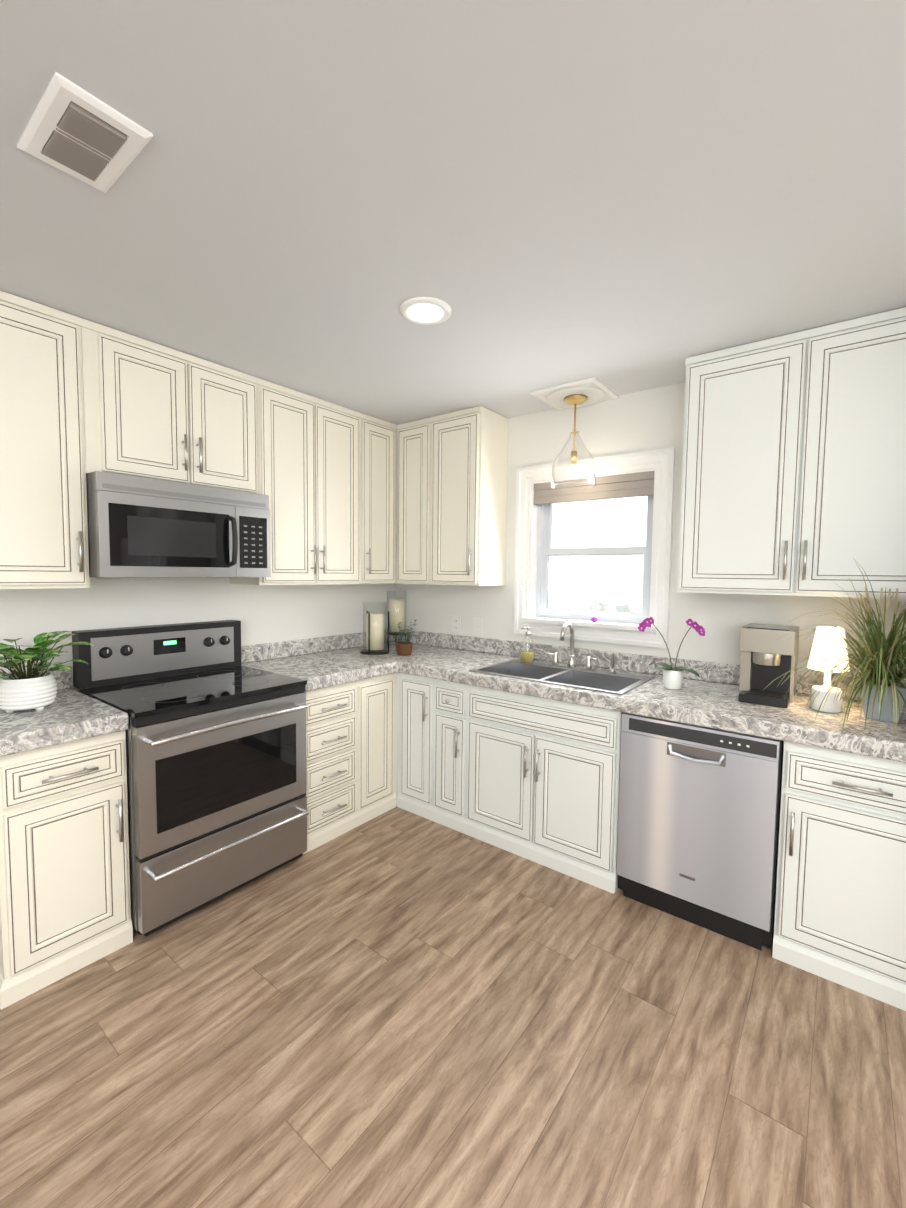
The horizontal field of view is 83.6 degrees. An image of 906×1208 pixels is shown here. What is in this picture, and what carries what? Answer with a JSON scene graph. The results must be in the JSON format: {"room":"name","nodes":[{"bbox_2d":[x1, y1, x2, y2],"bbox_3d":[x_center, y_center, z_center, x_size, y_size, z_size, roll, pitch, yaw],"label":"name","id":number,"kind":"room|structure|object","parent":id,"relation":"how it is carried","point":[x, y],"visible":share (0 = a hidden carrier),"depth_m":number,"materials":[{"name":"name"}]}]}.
{"room":"kitchen","nodes":[
{"label":"kitchen","id":0,"kind":"room"},
{"bbox_2d":[0,577,394,690],"bbox_3d":[-2.077,0.087,1.919,0.120,2.440,5.420,3,5,38],"label":"wall","id":1,"kind":"structure","parent":0,"point":[264,614],"depth_m":2.69,"materials":[{"name":"white paint"}]},
{"bbox_2d":[0,290,89,588],"bbox_3d":[-1.694,-0.596,1.966,0.361,1.066,0.379,3,5,38],"label":"upper cabinet","id":2,"kind":"object","parent":1,"relation":"attached to","point":[43,522],"visible":1,"depth_m":1.92,"materials":[{"name":"white wood"}]},
{"bbox_2d":[81,318,257,493],"bbox_3d":[-1.343,-0.852,2.402,0.361,0.601,0.759,3,5,38],"label":"upper cabinet","id":3,"kind":"object","parent":1,"relation":"attached to","point":[152,410],"visible":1,"depth_m":2.25,"materials":[{"name":"white wood"}]},
{"bbox_2d":[86,471,270,577],"bbox_3d":[-1.305,-0.337,2.400,0.470,0.420,0.754,3,5,38],"label":"over-the-range microwave","id":4,"kind":"object","parent":3,"relation":"attached to","point":[140,527],"visible":1,"depth_m":2.21,"materials":[{"name":"silver metal"}]},
{"bbox_2d":[229,378,360,584],"bbox_3d":[-0.900,-0.651,2.994,0.361,1.066,0.699,3,5,38],"label":"upper cabinet","id":5,"kind":"object","parent":1,"relation":"attached to","point":[308,446],"visible":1,"depth_m":2.87,"materials":[{"name":"white wood"}]},
{"bbox_2d":[359,413,396,583],"bbox_3d":[-0.492,-0.679,3.523,0.361,1.066,0.636,3,5,38],"label":"upper cabinet","id":6,"kind":"object","parent":1,"relation":"attached to","point":[378,501],"visible":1,"depth_m":3.30,"materials":[{"name":"white wood"}]},
{"bbox_2d":[0,805,905,1207],"bbox_3d":[-0.220,1.471,0.484,5.100,0.100,5.700,3,5,38],"label":"floor","id":7,"kind":"structure","parent":0,"point":[396,1007],"depth_m":1.52,"materials":[{"name":"brown wood"}]},
{"bbox_2d":[0,730,132,1009],"bbox_3d":[-1.589,0.890,1.967,0.666,0.843,0.391,3,5,38],"label":"base cabinet","id":8,"kind":"object","parent":7,"relation":"on","point":[65,906],"visible":1,"depth_m":1.77,"materials":[{"name":"white wood"}]},
{"bbox_2d":[0,666,128,756],"bbox_3d":[-1.593,0.385,1.939,0.646,0.165,0.401,3,5,38],"label":"countertop","id":9,"kind":"structure","parent":8,"relation":"on","point":[69,714],"depth_m":1.82,"materials":[{"name":"stone"}]},
{"bbox_2d":[0,631,93,712],"bbox_3d":[-1.618,0.257,1.920,0.407,0.291,0.412,3,5,38],"label":"potted plant","id":10,"kind":"object","parent":9,"relation":"on","point":[35,689],"visible":1,"depth_m":1.88,"materials":[{"name":"white ceramic"}]},
{"bbox_2d":[72,620,308,936],"bbox_3d":[-1.189,0.706,2.382,0.757,1.168,0.763,3,5,38],"label":"range","id":11,"kind":"object","parent":7,"relation":"on","point":[216,760],"visible":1,"depth_m":2.21,"materials":[{"name":"silver metal"}]},
{"bbox_2d":[303,681,356,853],"bbox_3d":[-0.884,0.841,2.880,0.666,0.843,0.377,3,5,38],"label":"base cabinet","id":12,"kind":"object","parent":7,"relation":"on","point":[331,754],"visible":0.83,"depth_m":2.70,"materials":[{"name":"white wood"}]},
{"bbox_2d":[241,635,396,691],"bbox_3d":[-0.799,0.330,2.961,0.655,0.165,0.660,3,5,38],"label":"countertop","id":13,"kind":"structure","parent":12,"relation":"on","point":[328,661],"depth_m":3.01,"materials":[{"name":"stone"}]},
{"bbox_2d":[355,672,396,826],"bbox_3d":[-0.496,0.812,3.413,0.628,0.843,0.942,3,5,38],"label":"base cabinet","id":14,"kind":"object","parent":7,"relation":"on","point":[376,746],"visible":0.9,"depth_m":2.97,"materials":[{"name":"white wood"}]},
{"bbox_2d":[397,672,435,820],"bbox_3d":[-0.057,0.827,3.251,0.302,0.843,0.666,3,5,38],"label":"base cabinet","id":15,"kind":"object","parent":7,"relation":"on","point":[415,744],"visible":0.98,"depth_m":3.01,"materials":[{"name":"white wood"}]},
{"bbox_2d":[433,679,468,833],"bbox_3d":[0.156,0.840,3.087,0.234,0.843,0.666,3,5,38],"label":"base cabinet","id":16,"kind":"object","parent":7,"relation":"on","point":[451,748],"visible":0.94,"depth_m":2.85,"materials":[{"name":"white wood"}]},
{"bbox_2d":[465,685,622,893],"bbox_3d":[0.582,0.865,2.760,0.839,0.843,0.666,3,5,38],"label":"base cabinet","id":17,"kind":"object","parent":7,"relation":"on","point":[543,778],"visible":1,"depth_m":2.48,"materials":[{"name":"white wood"}]},
{"bbox_2d":[341,622,905,762],"bbox_3d":[0.561,0.328,2.748,3.066,0.447,0.664,3,5,38],"label":"countertop","id":18,"kind":"structure","parent":17,"relation":"on","point":[629,683],"depth_m":2.45,"materials":[{"name":"stone"}]},
{"bbox_2d":[360,602,389,654],"bbox_3d":[-0.517,0.156,3.361,0.192,0.337,0.192,3,5,38],"label":"candle holder","id":19,"kind":"object","parent":18,"relation":"on","point":[375,634],"visible":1,"depth_m":3.31,"materials":[{"name":"clear glass"}]},
{"bbox_2d":[386,591,406,645],"bbox_3d":[-0.411,0.104,3.695,0.163,0.401,0.165,3,5,38],"label":"candle holder","id":20,"kind":"object","parent":18,"relation":"on","point":[397,610],"visible":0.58,"depth_m":3.65,"materials":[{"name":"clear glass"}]},
{"bbox_2d":[391,620,416,655],"bbox_3d":[-0.316,0.218,3.295,0.141,0.226,0.177,3,5,38],"label":"potted plant","id":21,"kind":"object","parent":18,"relation":"on","point":[404,648],"visible":1,"depth_m":3.27,"materials":[{"name":"brown ceramic"}]},
{"bbox_2d":[520,627,534,662],"bbox_3d":[0.448,0.243,3.044,0.086,0.212,0.086,3,5,38],"label":"soap bottle","id":22,"kind":"object","parent":18,"relation":"on","point":[527,656],"visible":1,"depth_m":3.02,"materials":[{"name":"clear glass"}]},
{"bbox_2d":[469,659,653,694],"bbox_3d":[0.572,0.463,2.724,0.840,0.181,0.495,3,5,38],"label":"sink basin","id":23,"kind":"object","parent":18,"relation":"in","point":[611,682],"depth_m":2.75,"materials":[{"name":"silver metal"}]},
{"bbox_2d":[545,622,615,673],"bbox_3d":[0.678,0.235,2.799,0.412,0.266,0.172,3,5,38],"label":"faucet","id":24,"kind":"object","parent":18,"relation":"on","point":[571,668],"depth_m":2.82,"materials":[{"name":"silver metal"}]},
{"bbox_2d":[638,617,704,689],"bbox_3d":[1.035,0.232,2.413,0.298,0.339,0.191,3,5,38],"label":"orchid pot","id":25,"kind":"object","parent":18,"relation":"on","point":[672,678],"visible":1,"depth_m":2.39,"materials":[{"name":"white ceramic"}]},
{"bbox_2d":[739,623,799,707],"bbox_3d":[1.391,0.258,2.234,0.195,0.318,0.310,3,5,38],"label":"coffee maker","id":26,"kind":"object","parent":18,"relation":"on","point":[761,643],"visible":0.94,"depth_m":2.17,"materials":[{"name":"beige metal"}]},
{"bbox_2d":[740,558,905,728],"bbox_3d":[1.486,0.132,1.925,0.651,0.609,0.763,3,5,38],"label":"potted plant","id":27,"kind":"object","parent":18,"relation":"on","point":[880,664],"visible":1,"depth_m":1.88,"materials":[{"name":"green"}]},
{"bbox_2d":[807,626,848,712],"bbox_3d":[1.517,0.262,2.049,0.138,0.335,0.139,3,5,38],"label":"table lamp","id":28,"kind":"object","parent":18,"relation":"on","point":[829,706],"visible":0.73,"depth_m":2.01,"materials":[{"name":"white ceramic"}]},
{"bbox_2d":[616,712,783,950],"bbox_3d":[1.142,0.901,2.301,0.598,0.842,0.614,3,5,38],"label":"dishwasher","id":29,"kind":"object","parent":7,"relation":"on","point":[698,824],"visible":0.96,"depth_m":2.05,"materials":[{"name":"silver metal"}]},
{"bbox_2d":[772,741,905,1010],"bbox_3d":[1.579,0.925,1.992,0.459,0.843,0.666,3,5,38],"label":"base cabinet","id":30,"kind":"object","parent":7,"relation":"on","point":[840,910],"visible":0.98,"depth_m":1.78,"materials":[{"name":"white wood"}]},
{"bbox_2d":[0,0,905,424],"bbox_3d":[-0.191,-1.064,0.325,5.100,0.100,5.700,3,5,38],"label":"ceiling","id":31,"kind":"structure","parent":0,"point":[616,196],"depth_m":1.30,"materials":[{"name":"paint"}]},
{"bbox_2d":[17,72,152,192],"bbox_3d":[-0.853,-1.066,1.171,0.290,0.016,0.180,3,5,38],"label":"ceiling vent","id":32,"kind":"object","parent":31,"relation":"in","point":[77,132],"visible":1,"depth_m":1.15,"materials":[{"name":"white plastic"}]},
{"bbox_2d":[400,297,450,324],"bbox_3d":[-0.104,-1.106,1.921,0.196,0.012,0.196,3,5,38],"label":"recessed light","id":33,"kind":"object","parent":31,"relation":"in","point":[425,310],"visible":1,"depth_m":1.91,"materials":[{"name":"white plastic"}]},
{"bbox_2d":[530,377,618,489],"bbox_3d":[0.676,-0.909,2.819,0.370,0.500,0.370,3,5,38],"label":"pendant light","id":34,"kind":"object","parent":31,"relation":"hanging from","point":[585,392],"visible":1,"depth_m":2.77,"materials":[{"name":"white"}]},
{"bbox_2d":[395,382,905,681],"bbox_3d":[1.462,0.087,2.563,4.700,2.440,0.160,3,5,38],"label":"wall","id":35,"kind":"structure","parent":0,"point":[646,420],"depth_m":2.76,"materials":[{"name":"white paint"}]},
{"bbox_2d":[396,417,432,583],"bbox_3d":[-0.173,-0.673,3.476,0.312,1.066,0.323,3,5,38],"label":"upper cabinet","id":36,"kind":"object","parent":35,"relation":"attached to","point":[414,496],"visible":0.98,"depth_m":3.34,"materials":[{"name":"white wood"}]},
{"bbox_2d":[452,616,460,632],"bbox_3d":[0.022,0.143,3.570,0.072,0.116,0.008,3,5,38],"label":"electrical outlet plate","id":37,"kind":"object","parent":35,"relation":"attached to","point":[456,624],"visible":1,"depth_m":3.56,"materials":[{"name":"white plastic"}]},
{"bbox_2d":[431,406,508,585],"bbox_3d":[0.090,-0.656,3.250,0.379,1.066,0.361,3,5,38],"label":"upper cabinet","id":38,"kind":"object","parent":35,"relation":"attached to","point":[469,482],"visible":1,"depth_m":3.14,"materials":[{"name":"white wood"}]},
{"bbox_2d":[473,617,481,634],"bbox_3d":[0.167,0.152,3.454,0.072,0.116,0.014,3,5,38],"label":"electrical outlet plate","id":39,"kind":"object","parent":35,"relation":"attached to","point":[477,626],"visible":1,"depth_m":3.45,"materials":[{"name":"white plastic"}]},
{"bbox_2d":[590,617,597,621],"bbox_3d":[0.817,0.090,2.933,0.045,0.034,0.027,3,5,38],"label":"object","id":40,"kind":"structure","parent":35,"relation":"attached to","point":[593,619],"depth_m":2.92,"materials":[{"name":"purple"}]},
{"bbox_2d":[513,447,674,647],"bbox_3d":[0.816,-0.313,3.006,0.940,1.050,0.205,3,5,38],"label":"window","id":41,"kind":"structure","parent":35,"relation":"in","point":[536,615],"depth_m":2.95,"materials":[{"name":"white wood"}]},
{"bbox_2d":[534,471,654,504],"bbox_3d":[0.805,-0.671,2.964,0.728,0.127,0.033,3,5,38],"label":"window shade","id":42,"kind":"object","parent":41,"relation":"attached to","point":[639,484],"visible":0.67,"depth_m":2.92,"materials":[{"name":"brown fabric"}]},
{"bbox_2d":[677,307,905,598],"bbox_3d":[1.497,-0.572,2.168,0.914,1.066,0.361,3,5,38],"label":"upper cabinet","id":43,"kind":"object","parent":35,"relation":"attached to","point":[793,482],"visible":1,"depth_m":2.06,"materials":[{"name":"white wood"}]},
{"label":"outside","id":44,"kind":"structure","parent":0,"visible":0},
{"bbox_2d":[548,496,647,612],"bbox_3d":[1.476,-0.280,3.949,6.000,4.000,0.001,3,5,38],"label":"window glass","id":45,"kind":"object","parent":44,"point":[597,589],"depth_m":4.16,"materials":[{"name":"glass"}]}
]}

